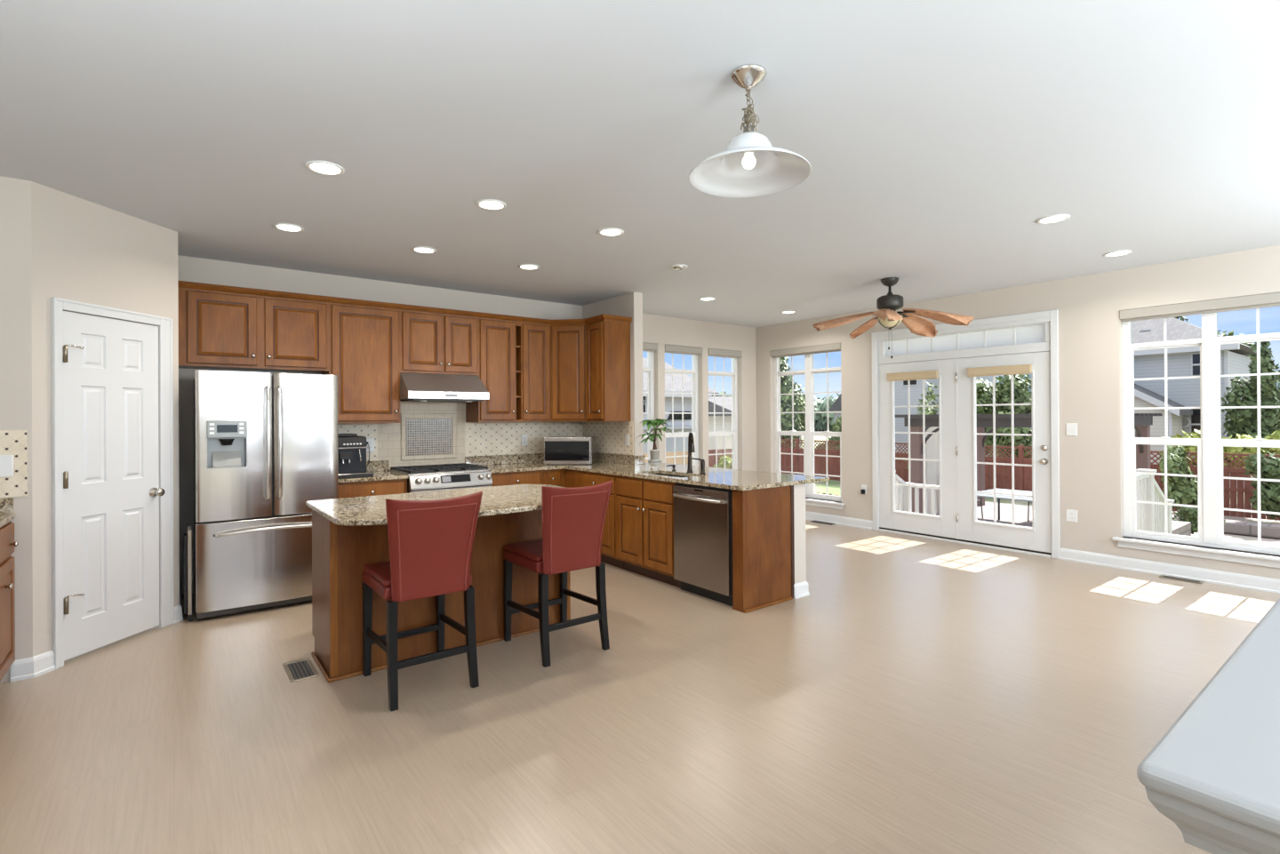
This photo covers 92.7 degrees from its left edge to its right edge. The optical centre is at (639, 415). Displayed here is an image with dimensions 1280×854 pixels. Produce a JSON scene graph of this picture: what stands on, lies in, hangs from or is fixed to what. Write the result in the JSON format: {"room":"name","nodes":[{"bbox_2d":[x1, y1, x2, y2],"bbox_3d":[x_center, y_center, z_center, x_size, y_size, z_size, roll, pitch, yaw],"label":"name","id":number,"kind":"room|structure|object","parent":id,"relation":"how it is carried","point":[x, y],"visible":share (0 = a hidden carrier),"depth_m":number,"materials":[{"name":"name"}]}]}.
{"room":"open-plan kitchen","nodes":[
{"label":"open-plan kitchen","id":0,"kind":"room"},
{"bbox_2d":[0,176,32,683],"bbox_3d":[-3.669,0.073,3.203,0.695,2.743,0.100,0,0,-37],"label":"wall","id":1,"kind":"structure","parent":0,"point":[15,194],"depth_m":3.34,"materials":[{"name":"paint"}]},
{"bbox_2d":[0,430,27,497],"bbox_3d":[-3.642,0.262,3.154,0.674,0.364,0.008,0,0,-37],"label":"tiled wall","id":2,"kind":"structure","parent":1,"relation":"attached to","point":[14,443],"depth_m":3.33,"materials":[{"name":"tile"}]},
{"bbox_2d":[0,455,13,477],"bbox_3d":[-3.457,0.272,3.284,0.115,0.117,0.008,0,0,-37],"label":"light switch","id":3,"kind":"object","parent":2,"relation":"attached to","point":[6,461],"visible":1,"depth_m":3.30,"materials":[{"name":"white plastic"}]},
{"bbox_2d":[31,181,179,656],"bbox_3d":[-3.364,0.073,3.847,0.110,2.743,0.938,0,0,7],"label":"wall","id":4,"kind":"structure","parent":0,"point":[83,251],"depth_m":3.62,"materials":[{"name":"paint"}]},
{"bbox_2d":[10,583,183,681],"bbox_3d":[-3.387,1.390,4.144,0.368,0.110,1.645,0,0,-10],"label":"baseboard","id":5,"kind":"structure","parent":4,"relation":"attached to","point":[44,663],"depth_m":3.38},
{"bbox_2d":[50,296,173,669],"bbox_3d":[-3.294,0.384,3.853,0.024,2.119,0.770,0,0,7],"label":"trim","id":6,"kind":"structure","parent":4,"relation":"attached to","point":[58,305],"depth_m":3.80,"materials":[{"name":"wood"}]},
{"bbox_2d":[62,311,164,661],"bbox_3d":[-3.288,0.405,3.829,0.102,2.029,0.629,0,0,7],"label":"door","id":7,"kind":"structure","parent":4,"relation":"in","point":[112,492],"depth_m":3.80,"materials":[{"name":"white wood"}]},
{"bbox_2d":[177,255,756,595],"bbox_3d":[-1.081,0.067,7.040,6.979,2.743,0.160,0,0,-37],"label":"wall","id":8,"kind":"structure","parent":0,"point":[661,331],"depth_m":6.35,"materials":[{"name":"paint"}]},
{"bbox_2d":[178,288,328,373],"bbox_3d":[-3.197,-0.685,5.083,1.041,0.598,0.377,0,0,-37],"label":"upper cabinet","id":9,"kind":"object","parent":8,"relation":"attached to","point":[217,331],"visible":0.99,"depth_m":4.93,"materials":[{"name":"brown wood"}]},
{"bbox_2d":[321,304,400,423],"bbox_3d":[-2.544,-0.459,5.582,0.599,1.055,0.377,0,0,-37],"label":"upper cabinet","id":10,"kind":"object","parent":8,"relation":"attached to","point":[364,342],"visible":0.97,"depth_m":5.45,"materials":[{"name":"brown wood"}]},
{"bbox_2d":[377,401,465,471],"bbox_3d":[-2.168,0.043,6.101,0.865,1.000,0.007,0,0,-37],"label":"tiled wall","id":11,"kind":"structure","parent":8,"relation":"attached to","point":[388,434],"depth_m":6.05,"materials":[{"name":"tile"}]},
{"bbox_2d":[400,413,456,460],"bbox_3d":[-2.114,0.207,6.125,0.554,0.460,0.016,0,0,-37],"label":"mosaic panel","id":12,"kind":"object","parent":11,"relation":"attached to","point":[423,436],"visible":0.98,"depth_m":6.12,"materials":[{"name":"tile"}]},
{"bbox_2d":[400,311,478,375],"bbox_3d":[-2.008,-0.696,5.996,0.755,0.585,0.377,0,0,-37],"label":"upper cabinet","id":13,"kind":"object","parent":8,"relation":"attached to","point":[429,343],"visible":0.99,"depth_m":5.85,"materials":[{"name":"brown wood"}]},
{"bbox_2d":[400,372,489,402],"bbox_3d":[-1.940,-0.266,5.892,0.769,0.272,0.618,0,0,-37],"label":"range hood","id":14,"kind":"object","parent":13,"relation":"attached to","point":[413,387],"visible":0.99,"depth_m":5.71,"materials":[{"name":"silver metal"}]},
{"bbox_2d":[338,421,633,461],"bbox_3d":[-1.496,0.233,5.986,2.830,0.380,1.004,0,0,-37],"label":"tiled wall","id":15,"kind":"structure","parent":8,"relation":"attached to","point":[481,438],"depth_m":6.67,"materials":[{"name":"tile"}]},
{"bbox_2d":[465,318,551,422],"bbox_3d":[-1.380,-0.464,6.475,0.821,1.055,0.377,0,0,-37],"label":"upper cabinet","id":16,"kind":"object","parent":8,"relation":"attached to","point":[514,358],"visible":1,"depth_m":6.33,"materials":[{"name":"brown wood"}]},
{"bbox_2d":[550,324,586,421],"bbox_3d":[-0.738,-0.466,6.817,0.611,1.055,0.616,0,0,-37],"label":"upper cabinet","id":17,"kind":"object","parent":8,"relation":"attached to","point":[568,343],"visible":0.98,"depth_m":6.57,"materials":[{"name":"brown wood"}]},
{"bbox_2d":[642,352,654,459],"bbox_3d":[-0.060,0.147,7.785,0.780,2.175,0.220,0,0,-37],"label":"window","id":18,"kind":"structure","parent":8,"relation":"in","point":[650,369],"depth_m":8.01,"materials":[{"name":"white plastic"}]},
{"bbox_2d":[664,353,698,465],"bbox_3d":[0.569,0.144,8.268,0.779,2.175,0.220,0,0,-37],"label":"window","id":19,"kind":"structure","parent":8,"relation":"in","point":[694,372],"depth_m":8.46,"materials":[{"name":"white plastic"}]},
{"bbox_2d":[664,344,702,355],"bbox_3d":[0.578,-0.887,8.252,0.671,0.106,0.077,0,0,-37],"label":"roller shade","id":20,"kind":"object","parent":8,"relation":"attached to","point":[668,348],"visible":0.94,"depth_m":8.22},
{"bbox_2d":[708,356,737,469],"bbox_3d":[1.193,0.142,8.746,0.778,2.175,0.220,0,0,-37],"label":"window","id":21,"kind":"structure","parent":8,"relation":"in","point":[733,374],"depth_m":8.94,"materials":[{"name":"white plastic"}]},
{"bbox_2d":[708,348,742,359],"bbox_3d":[1.201,-0.890,8.730,0.670,0.106,0.077,0,0,-37],"label":"roller shade","id":22,"kind":"object","parent":8,"relation":"attached to","point":[712,352],"visible":0.98,"depth_m":8.70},
{"bbox_2d":[0,0,1279,327],"bbox_3d":[1.289,-1.427,2.967,8.486,0.200,9.525,0,0,-37],"label":"ceiling","id":23,"kind":"structure","parent":0,"point":[935,137],"depth_m":2.86,"materials":[{"name":"white paint"}]},
{"bbox_2d":[272,223,303,231],"bbox_3d":[-2.427,-1.298,4.216,0.190,0.008,0.190,0,0,-37],"label":"recessed light","id":24,"kind":"object","parent":23,"relation":"in","point":[284,227],"visible":1,"depth_m":4.21,"materials":[{"name":"white"}]},
{"bbox_2d":[304,160,344,175],"bbox_3d":[-1.662,-1.305,3.221,0.190,0.008,0.190,0,0,-37],"label":"recessed light","id":25,"kind":"object","parent":23,"relation":"in","point":[321,167],"visible":1,"depth_m":3.21,"materials":[{"name":"white plastic"}]},
{"bbox_2d":[475,199,506,210],"bbox_3d":[-0.923,-1.308,3.788,0.190,0.008,0.190,0,0,-37],"label":"recessed light","id":26,"kind":"object","parent":23,"relation":"in","point":[492,204],"visible":1,"depth_m":3.78,"materials":[{"name":"white"}]},
{"bbox_2d":[597,227,623,236],"bbox_3d":[-0.208,-1.311,4.361,0.190,0.008,0.190,0,0,-37],"label":"recessed light","id":27,"kind":"object","parent":23,"relation":"in","point":[609,231],"visible":1,"depth_m":4.36,"materials":[{"name":"white"}]},
{"bbox_2d":[688,64,811,197],"bbox_3d":[0.421,-1.125,2.361,0.465,0.396,0.465,0,0,-37],"label":"pendant lamp","id":28,"kind":"object","parent":23,"relation":"hanging from","point":[749,166],"visible":1,"depth_m":2.39,"materials":[{"name":"silver metal"}]},
{"bbox_2d":[812,277,974,358],"bbox_3d":[2.476,-0.942,5.916,1.377,0.770,1.384,0,0,-37],"label":"ceiling fan","id":29,"kind":"object","parent":23,"relation":"hanging from","point":[887,305],"visible":1,"depth_m":5.87,"materials":[{"name":"wood"}]},
{"bbox_2d":[1036,214,1070,223],"bbox_3d":[2.794,-1.329,4.124,0.190,0.008,0.190,0,0,-37],"label":"recessed light","id":30,"kind":"object","parent":23,"relation":"in","point":[1057,218],"visible":1,"depth_m":4.12,"materials":[{"name":"white"}]},
{"bbox_2d":[0,519,1279,853],"bbox_3d":[1.306,1.516,2.961,8.486,0.200,9.525,0,0,-37],"label":"floor","id":31,"kind":"structure","parent":0,"point":[924,695],"depth_m":2.81,"materials":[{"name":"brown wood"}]},
{"bbox_2d":[0,520,18,681],"bbox_3d":[-3.153,0.998,2.505,0.656,0.884,1.624,0,0,-37],"label":"base cabinet","id":32,"kind":"object","parent":31,"relation":"on","point":[7,544],"visible":0.99,"depth_m":3.17,"materials":[{"name":"brown wood"}]},
{"bbox_2d":[0,497,15,527],"bbox_3d":[-3.160,0.498,2.491,0.630,0.113,1.644,0,0,-37],"label":"countertop","id":33,"kind":"structure","parent":32,"relation":"on","point":[7,515],"depth_m":3.29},
{"bbox_2d":[183,526,191,621],"bbox_3d":[-3.228,1.125,4.354,0.045,0.640,0.198,0,0,-37],"label":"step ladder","id":34,"kind":"object","parent":31,"relation":"on","point":[187,539],"visible":1,"depth_m":4.29,"materials":[{"name":"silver metal"}]},
{"bbox_2d":[193,369,338,620],"bbox_3d":[-2.956,0.563,4.817,0.912,1.762,0.952,0,0,-37],"label":"refrigerator","id":35,"kind":"object","parent":31,"relation":"on","point":[266,445],"visible":0.88,"depth_m":4.46,"materials":[{"name":"silver metal"}]},
{"bbox_2d":[282,657,319,682],"bbox_3d":[-1.915,1.432,3.440,0.140,0.006,0.315,0,0,-37],"label":"floor vent","id":36,"kind":"object","parent":31,"relation":"in","point":[297,670],"visible":1,"depth_m":3.43,"materials":[{"name":"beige metal"}]},
{"bbox_2d":[338,479,407,498],"bbox_3d":[-2.468,1.001,5.454,0.584,0.884,0.656,0,0,-37],"label":"base cabinet","id":37,"kind":"object","parent":31,"relation":"on","point":[397,486],"visible":0.24,"depth_m":5.22,"materials":[{"name":"brown wood"}]},
{"bbox_2d":[338,460,407,483],"bbox_3d":[-2.477,0.493,5.459,0.600,0.130,0.643,0,0,-37],"label":"countertop","id":38,"kind":"structure","parent":37,"relation":"on","point":[380,468],"depth_m":5.42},
{"bbox_2d":[338,433,373,478],"bbox_3d":[-2.561,0.342,5.356,0.317,0.368,0.420,0,0,-37],"label":"coffee machine","id":39,"kind":"object","parent":38,"relation":"on","point":[352,449],"visible":0.76,"depth_m":5.27,"materials":[{"name":"black plastic"}]},
{"bbox_2d":[338,472,373,478],"bbox_3d":[-2.550,0.510,5.344,0.315,0.034,0.390,0,0,-37],"label":"drip tray","id":40,"kind":"object","parent":39,"relation":"on","point":[341,475],"depth_m":5.22,"materials":[{"name":"silver metal"}]},
{"bbox_2d":[361,491,482,711],"bbox_3d":[-1.169,0.916,3.262,0.490,1.035,0.624,0,0,-37],"label":"bar stool","id":41,"kind":"object","parent":31,"relation":"on","point":[430,542],"visible":1,"depth_m":3.08,"materials":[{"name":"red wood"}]},
{"bbox_2d":[362,560,471,586],"bbox_3d":[-1.220,0.835,3.329,0.452,0.032,0.448,0,0,-37],"label":"seat cushion","id":42,"kind":"object","parent":41,"relation":"on","point":[379,573],"depth_m":3.22,"materials":[{"name":"red leather"}]},
{"bbox_2d":[388,463,492,493],"bbox_3d":[-1.895,0.965,5.823,0.763,0.952,0.742,0,0,-37],"label":"gas range","id":43,"kind":"object","parent":31,"relation":"on","point":[460,476],"visible":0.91,"depth_m":5.62,"materials":[{"name":"silver metal"}]},
{"bbox_2d":[388,466,489,478],"bbox_3d":[-1.935,0.536,5.873,0.763,0.039,0.620,0,0,-37],"label":"cooktop","id":44,"kind":"object","parent":43,"relation":"in","point":[410,471],"depth_m":5.68,"materials":[{"name":"silver metal"}]},
{"bbox_2d":[311,509,570,682],"bbox_3d":[-1.255,0.991,3.979,1.530,0.884,0.616,0,0,-37],"label":"kitchen island","id":45,"kind":"object","parent":31,"relation":"on","point":[340,553],"visible":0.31,"depth_m":3.57,"materials":[{"name":"brown wood"}]},
{"bbox_2d":[305,484,566,526],"bbox_3d":[-1.084,0.531,3.795,1.604,0.030,1.097,0,0,-37],"label":"island countertop","id":46,"kind":"structure","parent":45,"relation":"on","point":[368,510],"depth_m":3.65,"materials":[{"name":"stone"}]},
{"bbox_2d":[490,470,542,486],"bbox_3d":[-1.395,0.997,6.277,0.569,0.884,0.656,0,0,-37],"label":"base cabinet","id":47,"kind":"object","parent":31,"relation":"on","point":[523,477],"visible":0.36,"depth_m":6.04,"materials":[{"name":"brown wood"}]},
{"bbox_2d":[542,468,565,487],"bbox_3d":[-1.062,0.995,6.532,0.268,0.884,0.656,0,0,-37],"label":"base cabinet","id":48,"kind":"object","parent":31,"relation":"on","point":[556,477],"visible":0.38,"depth_m":6.29,"materials":[{"name":"brown wood"}]},
{"bbox_2d":[503,480,613,667],"bbox_3d":[-0.504,0.913,3.772,0.490,1.035,0.624,0,0,-37],"label":"bar stool","id":49,"kind":"object","parent":31,"relation":"on","point":[573,519],"visible":1,"depth_m":3.60,"materials":[{"name":"red leather"}]},
{"bbox_2d":[504,539,543,561],"bbox_3d":[-0.555,0.832,3.838,0.452,0.032,0.448,0,0,-37],"label":"seat cushion","id":50,"kind":"object","parent":49,"relation":"on","point":[528,551],"depth_m":3.75,"materials":[{"name":"red leather"}]},
{"bbox_2d":[565,469,623,568],"bbox_3d":[-0.287,0.990,6.181,0.627,0.884,0.938,0,0,-37],"label":"base cabinet","id":51,"kind":"object","parent":31,"relation":"on","point":[573,478],"visible":0.28,"depth_m":5.76,"materials":[{"name":"brown wood"}]},
{"bbox_2d":[464,452,829,490],"bbox_3d":[-0.140,0.480,5.675,1.842,0.130,3.145,0,0,-37],"label":"countertop","id":52,"kind":"structure","parent":51,"relation":"on","point":[631,466],"depth_m":5.73,"materials":[{"name":"stone"}]},
{"bbox_2d":[544,436,596,464],"bbox_3d":[-0.756,0.374,6.638,0.508,0.292,0.360,0,0,4],"label":"microwave","id":53,"kind":"object","parent":52,"relation":"on","point":[557,450],"visible":1,"depth_m":6.46,"materials":[{"name":"silver metal"}]},
{"bbox_2d":[637,418,671,469],"bbox_3d":[0.137,0.270,5.952,0.315,0.486,0.366,0,0,-22],"label":"potted plant","id":54,"kind":"object","parent":52,"relation":"on","point":[654,462],"visible":1,"depth_m":5.90,"materials":[{"name":"green plant"}]},
{"bbox_2d":[686,432,695,472],"bbox_3d":[0.458,0.329,5.451,0.059,0.363,0.153,0,0,-11],"label":"kitchen faucet","id":55,"kind":"object","parent":52,"relation":"on","point":[691,443],"visible":1,"depth_m":5.48,"materials":[{"name":"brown metal"}]},
{"bbox_2d":[616,475,680,588],"bbox_3d":[0.251,0.985,5.479,0.627,0.884,0.819,0,0,-37],"label":"base cabinet","id":56,"kind":"object","parent":31,"relation":"on","point":[644,507],"visible":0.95,"depth_m":5.28,"materials":[{"name":"brown wood"}]},
{"bbox_2d":[672,482,732,606],"bbox_3d":[0.679,0.984,4.891,0.662,0.880,0.626,0,0,-37],"label":"dishwasher","id":57,"kind":"object","parent":31,"relation":"on","point":[702,515],"visible":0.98,"depth_m":4.69,"materials":[{"name":"silver metal"}]},
{"bbox_2d":[732,485,794,613],"bbox_3d":[0.946,0.979,4.612,0.579,0.884,0.122,0,0,-37],"label":"end panel","id":58,"kind":"object","parent":31,"relation":"on","point":[763,519],"visible":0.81,"depth_m":4.53,"materials":[{"name":"brown wood"}]},
{"bbox_3d":[4.066,1.470,7.299,1.173,0.080,3.050,0,0,-37],"label":"deck landing","id":59,"kind":"object","parent":31,"relation":"attached to","visible":0},
{"bbox_2d":[895,470,939,515],"bbox_3d":[3.772,1.822,8.426,1.034,2.185,0.824,0,0,-37],"label":"deck railing","id":60,"kind":"object","parent":59,"relation":"attached to","point":[901,492],"visible":0.23,"depth_m":8.82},
{"bbox_2d":[1136,468,1174,534],"bbox_3d":[5.268,1.736,6.386,1.822,2.330,0.144,0,0,-37],"label":"deck railing","id":61,"kind":"object","parent":59,"relation":"attached to","point":[1150,517],"visible":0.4,"depth_m":6.42,"materials":[{"name":"wood"}]},
{"bbox_2d":[582,291,806,583],"bbox_3d":[0.305,0.057,6.037,0.143,2.743,3.120,0,0,-37],"label":"wall","id":62,"kind":"structure","parent":0,"point":[628,305],"depth_m":6.46,"materials":[{"name":"paint"}]},
{"bbox_2d":[585,320,630,421],"bbox_3d":[-0.357,-0.469,6.513,0.377,1.055,0.345,0,0,-37],"label":"upper cabinet","id":63,"kind":"object","parent":62,"relation":"attached to","point":[608,342],"visible":1,"depth_m":6.38,"materials":[{"name":"brown wood"}]},
{"bbox_2d":[177,280,632,325],"bbox_3d":[-1.802,-1.004,5.555,3.832,0.057,0.671,0,0,-37],"label":"crown molding","id":64,"kind":"structure","parent":63,"relation":"attached to","point":[181,284],"depth_m":5.53,"materials":[{"name":"brown wood"}]},
{"bbox_2d":[793,581,809,599],"bbox_3d":[0.632,1.371,5.620,0.175,0.110,2.115,0,0,-37],"label":"baseboard","id":65,"kind":"structure","parent":62,"relation":"attached to","point":[801,589],"depth_m":4.78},
{"bbox_2d":[755,245,1279,579],"bbox_3d":[4.601,0.031,5.497,0.160,2.743,9.525,0,0,-37],"label":"wall","id":66,"kind":"structure","parent":0,"point":[1089,307],"depth_m":5.84,"materials":[{"name":"paint"}]},
{"bbox_2d":[774,352,845,510],"bbox_3d":[2.303,0.135,8.445,0.220,2.175,1.290,0,0,-37],"label":"window","id":67,"kind":"structure","parent":66,"relation":"in","point":[809,435],"depth_m":8.45,"materials":[{"name":"white plastic"}]},
{"bbox_2d":[769,343,840,358],"bbox_3d":[2.278,-0.896,8.433,0.077,0.106,1.182,0,0,-37],"label":"roller shade","id":68,"kind":"object","parent":67,"relation":"attached to","point":[836,347],"visible":1,"depth_m":8.37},
{"bbox_2d":[887,369,938,381],"bbox_3d":[3.197,-0.469,7.178,0.039,0.098,0.615,0,0,-37],"label":"woven shade","id":69,"kind":"object","parent":66,"relation":"attached to","point":[924,374],"visible":1,"depth_m":7.14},
{"bbox_2d":[878,359,956,538],"bbox_3d":[3.248,0.369,7.177,0.056,2.006,0.935,0,0,-37],"label":"door","id":70,"kind":"structure","parent":66,"relation":"in","point":[944,524],"depth_m":7.10,"materials":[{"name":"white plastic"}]},
{"bbox_2d":[955,358,958,539],"bbox_3d":[3.583,0.365,6.832,0.152,2.012,0.020,0,0,-37],"label":"trim","id":71,"kind":"structure","parent":66,"relation":"attached to","point":[956,435],"depth_m":6.78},
{"bbox_2d":[877,321,1049,364],"bbox_3d":[3.566,-0.787,6.846,0.156,0.293,1.865,0,0,-37],"label":"window","id":72,"kind":"structure","parent":66,"relation":"in","point":[1029,338],"depth_m":6.71,"materials":[{"name":"white plastic"}]},
{"bbox_2d":[878,527,1051,557],"bbox_3d":[3.572,1.401,6.836,0.172,0.022,1.865,0,0,-37],"label":"trim","id":73,"kind":"structure","parent":66,"relation":"attached to","point":[881,530],"depth_m":6.66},
{"bbox_2d":[871,309,1059,559],"bbox_3d":[3.564,0.186,6.835,0.178,2.450,2.010,0,0,-37],"label":"trim","id":74,"kind":"structure","parent":66,"relation":"attached to","point":[1052,316],"depth_m":6.25,"materials":[{"name":"wood"}]},
{"bbox_2d":[967,364,1031,376],"bbox_3d":[3.775,-0.474,6.425,0.039,0.098,0.620,0,0,-37],"label":"woven shade","id":75,"kind":"object","parent":66,"relation":"attached to","point":[1020,369],"visible":1,"depth_m":6.39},
{"bbox_2d":[955,351,1051,552],"bbox_3d":[3.792,0.364,6.418,0.117,2.006,0.917,0,0,-37],"label":"door","id":76,"kind":"structure","parent":66,"relation":"in","point":[1037,537],"depth_m":6.37,"materials":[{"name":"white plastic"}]},
{"bbox_2d":[805,511,1279,593],"bbox_3d":[4.585,1.347,5.376,0.020,0.110,9.365,0,0,-37],"label":"baseboard","id":77,"kind":"structure","parent":66,"relation":"attached to","point":[1264,584],"depth_m":5.42,"materials":[{"name":"wood"}]},
{"bbox_2d":[1112,308,1279,567],"bbox_3d":[4.816,0.113,5.168,0.220,2.175,1.290,0,0,-37],"label":"window","id":78,"kind":"structure","parent":66,"relation":"in","point":[1210,476],"depth_m":5.21,"materials":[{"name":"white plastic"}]},
{"bbox_2d":[1119,292,1279,322],"bbox_3d":[4.791,-0.918,5.156,0.077,0.106,1.182,0,0,-37],"label":"roller shade","id":79,"kind":"object","parent":78,"relation":"attached to","point":[1266,300],"visible":1,"depth_m":5.15,"materials":[{"name":"fabric"}]},
{"bbox_2d":[1192,845,1211,853],"bbox_3d":[1.972,0.886,1.537,3.405,1.045,0.248,0,0,-37],"label":"wall","id":80,"kind":"structure","parent":0,"point":[1195,851],"depth_m":0.60,"materials":[{"name":"paint"}]},
{"bbox_2d":[1136,597,1279,837],"bbox_3d":[1.964,0.350,1.531,3.462,0.024,0.324,0,0,-37],"label":"countertop","id":81,"kind":"structure","parent":80,"relation":"attached to","point":[1220,756],"depth_m":0.64,"materials":[{"name":"stone"}]},
{"bbox_2d":[1144,786,1279,853],"bbox_3d":[1.949,0.389,1.541,3.434,0.052,0.278,0,0,-37],"label":"trim","id":82,"kind":"structure","parent":80,"relation":"attached to","point":[1204,829],"depth_m":0.57,"materials":[{"name":"wood"}]},
{"label":"outside","id":83,"kind":"structure","parent":0,"visible":0},
{"bbox_2d":[801,430,1279,546],"bbox_3d":[5.564,3.142,42.055,180.000,0.280,180.000,0,0,-37],"label":"ground","id":84,"kind":"structure","parent":83,"point":[833,485],"depth_m":17.25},
{"bbox_2d":[642,357,719,453],"bbox_3d":[-2.026,0.044,28.850,7.700,5.900,8.550,0,0,-37],"label":"neighbor house","id":85,"kind":"structure","parent":84,"relation":"on","point":[677,378],"depth_m":26.88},
{"bbox_2d":[643,448,731,469],"bbox_3d":[1.439,2.164,24.379,12.045,1.600,0.060,0,0,-37],"label":"wooden fence","id":86,"kind":"object","parent":84,"relation":"on","point":[711,458],"visible":0.06,"depth_m":24.77,"materials":[{"name":"brown wood"}]},
{"bbox_2d":[708,396,801,449],"bbox_3d":[5.772,0.917,36.432,6.300,4.100,6.000,0,0,-37],"label":"neighbor house","id":87,"kind":"structure","parent":84,"relation":"on","point":[718,400],"depth_m":33.69,"materials":[{"name":"beige"}]},
{"bbox_2d":[779,356,805,447],"bbox_3d":[7.616,-0.513,32.310,2.810,6.974,3.383,0,0,14],"label":"leafy tree","id":88,"kind":"object","parent":84,"relation":"on","point":[786,384],"visible":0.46,"depth_m":31.54,"materials":[{"name":"green plant"}]},
{"bbox_2d":[816,416,841,449],"bbox_3d":[10.033,1.488,30.844,1.955,2.938,2.459,0,0,-37],"label":"leafy tree","id":89,"kind":"object","parent":84,"relation":"on","point":[836,427],"visible":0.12,"depth_m":30.39,"materials":[{"name":"green plant"}]},
{"bbox_2d":[719,380,1008,431],"bbox_3d":[10.105,-0.575,64.750,116.151,11.598,160.533,0,0,-37],"label":"tree line","id":90,"kind":"object","parent":84,"relation":"on","point":[820,420],"visible":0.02,"depth_m":111.56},
{"bbox_2d":[828,376,996,456],"bbox_3d":[15.848,-0.944,35.035,8.600,7.700,6.100,0,0,-37],"label":"neighbor house","id":91,"kind":"structure","parent":84,"relation":"on","point":[900,388],"depth_m":31.53,"materials":[{"name":"grey"}]},
{"bbox_2d":[905,382,938,468],"bbox_3d":[10.563,0.818,22.223,1.657,4.225,1.417,0,0,-37],"label":"tree","id":92,"kind":"object","parent":84,"relation":"on","point":[931,397],"visible":0.13,"depth_m":22.47,"materials":[{"name":"green plant"}]},
{"bbox_2d":[976,374,1031,456],"bbox_3d":[17.655,0.290,29.774,3.369,5.251,3.706,0,0,-35],"label":"leafy tree","id":93,"kind":"object","parent":84,"relation":"on","point":[1021,395],"visible":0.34,"depth_m":29.32,"materials":[{"name":"green plant"}]},
{"bbox_2d":[990,411,1031,458],"bbox_3d":[14.962,1.366,24.202,2.370,3.096,2.188,0,0,-37],"label":"leafy shrub","id":94,"kind":"object","parent":84,"relation":"on","point":[1026,441],"visible":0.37,"depth_m":23.48,"materials":[{"name":"green plant"}]},
{"bbox_2d":[780,438,1279,520],"bbox_3d":[14.800,1.941,19.328,0.120,1.870,28.800,0,0,-37],"label":"wooden fence","id":95,"kind":"object","parent":84,"relation":"on","point":[1022,475],"visible":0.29,"depth_m":21.55,"materials":[{"name":"brown wood"}]},
{"bbox_2d":[935,501,1191,535],"bbox_3d":[8.107,2.687,13.762,7.200,0.470,5.200,0,0,-37],"label":"patio","id":96,"kind":"structure","parent":84,"relation":"on","point":[1020,512],"depth_m":14.78,"materials":[{"name":"stone"}]},
{"bbox_2d":[976,488,1031,519],"bbox_3d":[8.314,2.084,13.325,1.600,0.730,1.650,0,0,-37],"label":"patio table","id":97,"kind":"object","parent":96,"relation":"on","point":[998,497],"visible":0.28,"depth_m":13.46,"materials":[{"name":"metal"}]},
{"bbox_2d":[895,413,1162,514],"bbox_3d":[8.720,1.204,14.053,4.535,2.490,4.200,0,0,-37],"label":"pergola","id":98,"kind":"object","parent":96,"relation":"on","point":[1142,421],"visible":0.48,"depth_m":13.83,"materials":[{"name":"wood"}]},
{"bbox_2d":[925,426,939,514],"bbox_3d":[7.307,1.334,15.014,1.276,2.150,0.122,0,0,-42],"label":"curtain","id":99,"kind":"object","parent":98,"relation":"hanging from","point":[932,445],"depth_m":14.78,"materials":[{"name":"fabric"}]},
{"bbox_2d":[1158,445,1197,509],"bbox_3d":[15.132,1.722,17.061,1.308,1.812,1.115,0,0,-37],"label":"leafy shrub","id":100,"kind":"object","parent":84,"relation":"on","point":[1183,490],"visible":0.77,"depth_m":16.85,"materials":[{"name":"green plant"}]},
{"bbox_2d":[1131,317,1256,488],"bbox_3d":[21.067,-0.771,25.364,8.390,7.250,6.200,0,0,-37],"label":"neighbor house","id":101,"kind":"structure","parent":84,"relation":"on","point":[1181,362],"depth_m":22.84,"materials":[{"name":"grey"}]},
{"bbox_2d":[1172,506,1225,535],"bbox_3d":[13.080,2.439,14.537,1.174,0.732,1.213,0,0,-37],"label":"flowering shrub","id":102,"kind":"object","parent":84,"relation":"on","point":[1189,515],"visible":0.38,"depth_m":14.27,"materials":[{"name":"green plant"}]},
{"bbox_2d":[1169,429,1279,478],"bbox_3d":[18.835,1.106,16.211,1.485,1.593,7.647,0,0,-37],"label":"hedge","id":103,"kind":"object","parent":84,"relation":"on","point":[1197,433],"visible":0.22,"depth_m":17.63,"materials":[{"name":"green plant"}]},
{"bbox_2d":[1172,514,1279,538],"bbox_3d":[15.488,2.719,13.751,0.500,0.280,11.000,0,0,-37],"label":"stone edging","id":104,"kind":"object","parent":84,"relation":"on","point":[1231,526],"visible":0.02,"depth_m":14.58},
{"bbox_2d":[1217,329,1279,402],"bbox_3d":[38.863,-1.491,39.443,4.563,8.610,4.334,0,0,-37],"label":"tree","id":105,"kind":"object","parent":84,"relation":"on","point":[1230,333],"visible":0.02,"depth_m":38.65,"materials":[{"name":"green plant"}]},
{"bbox_2d":[1220,341,1279,482],"bbox_3d":[20.279,0.195,20.185,1.731,5.346,1.572,0,0,-37],"label":"tree","id":106,"kind":"object","parent":84,"relation":"on","point":[1244,420],"visible":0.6,"depth_m":19.86,"materials":[{"name":"green plant"}]},
{"bbox_2d":[1243,450,1279,520],"bbox_3d":[16.115,1.752,15.275,1.519,1.787,1.411,0,0,-37],"label":"leafy shrub","id":107,"kind":"object","parent":84,"relation":"on","point":[1269,491],"visible":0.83,"depth_m":15.24,"materials":[{"name":"green plant"}]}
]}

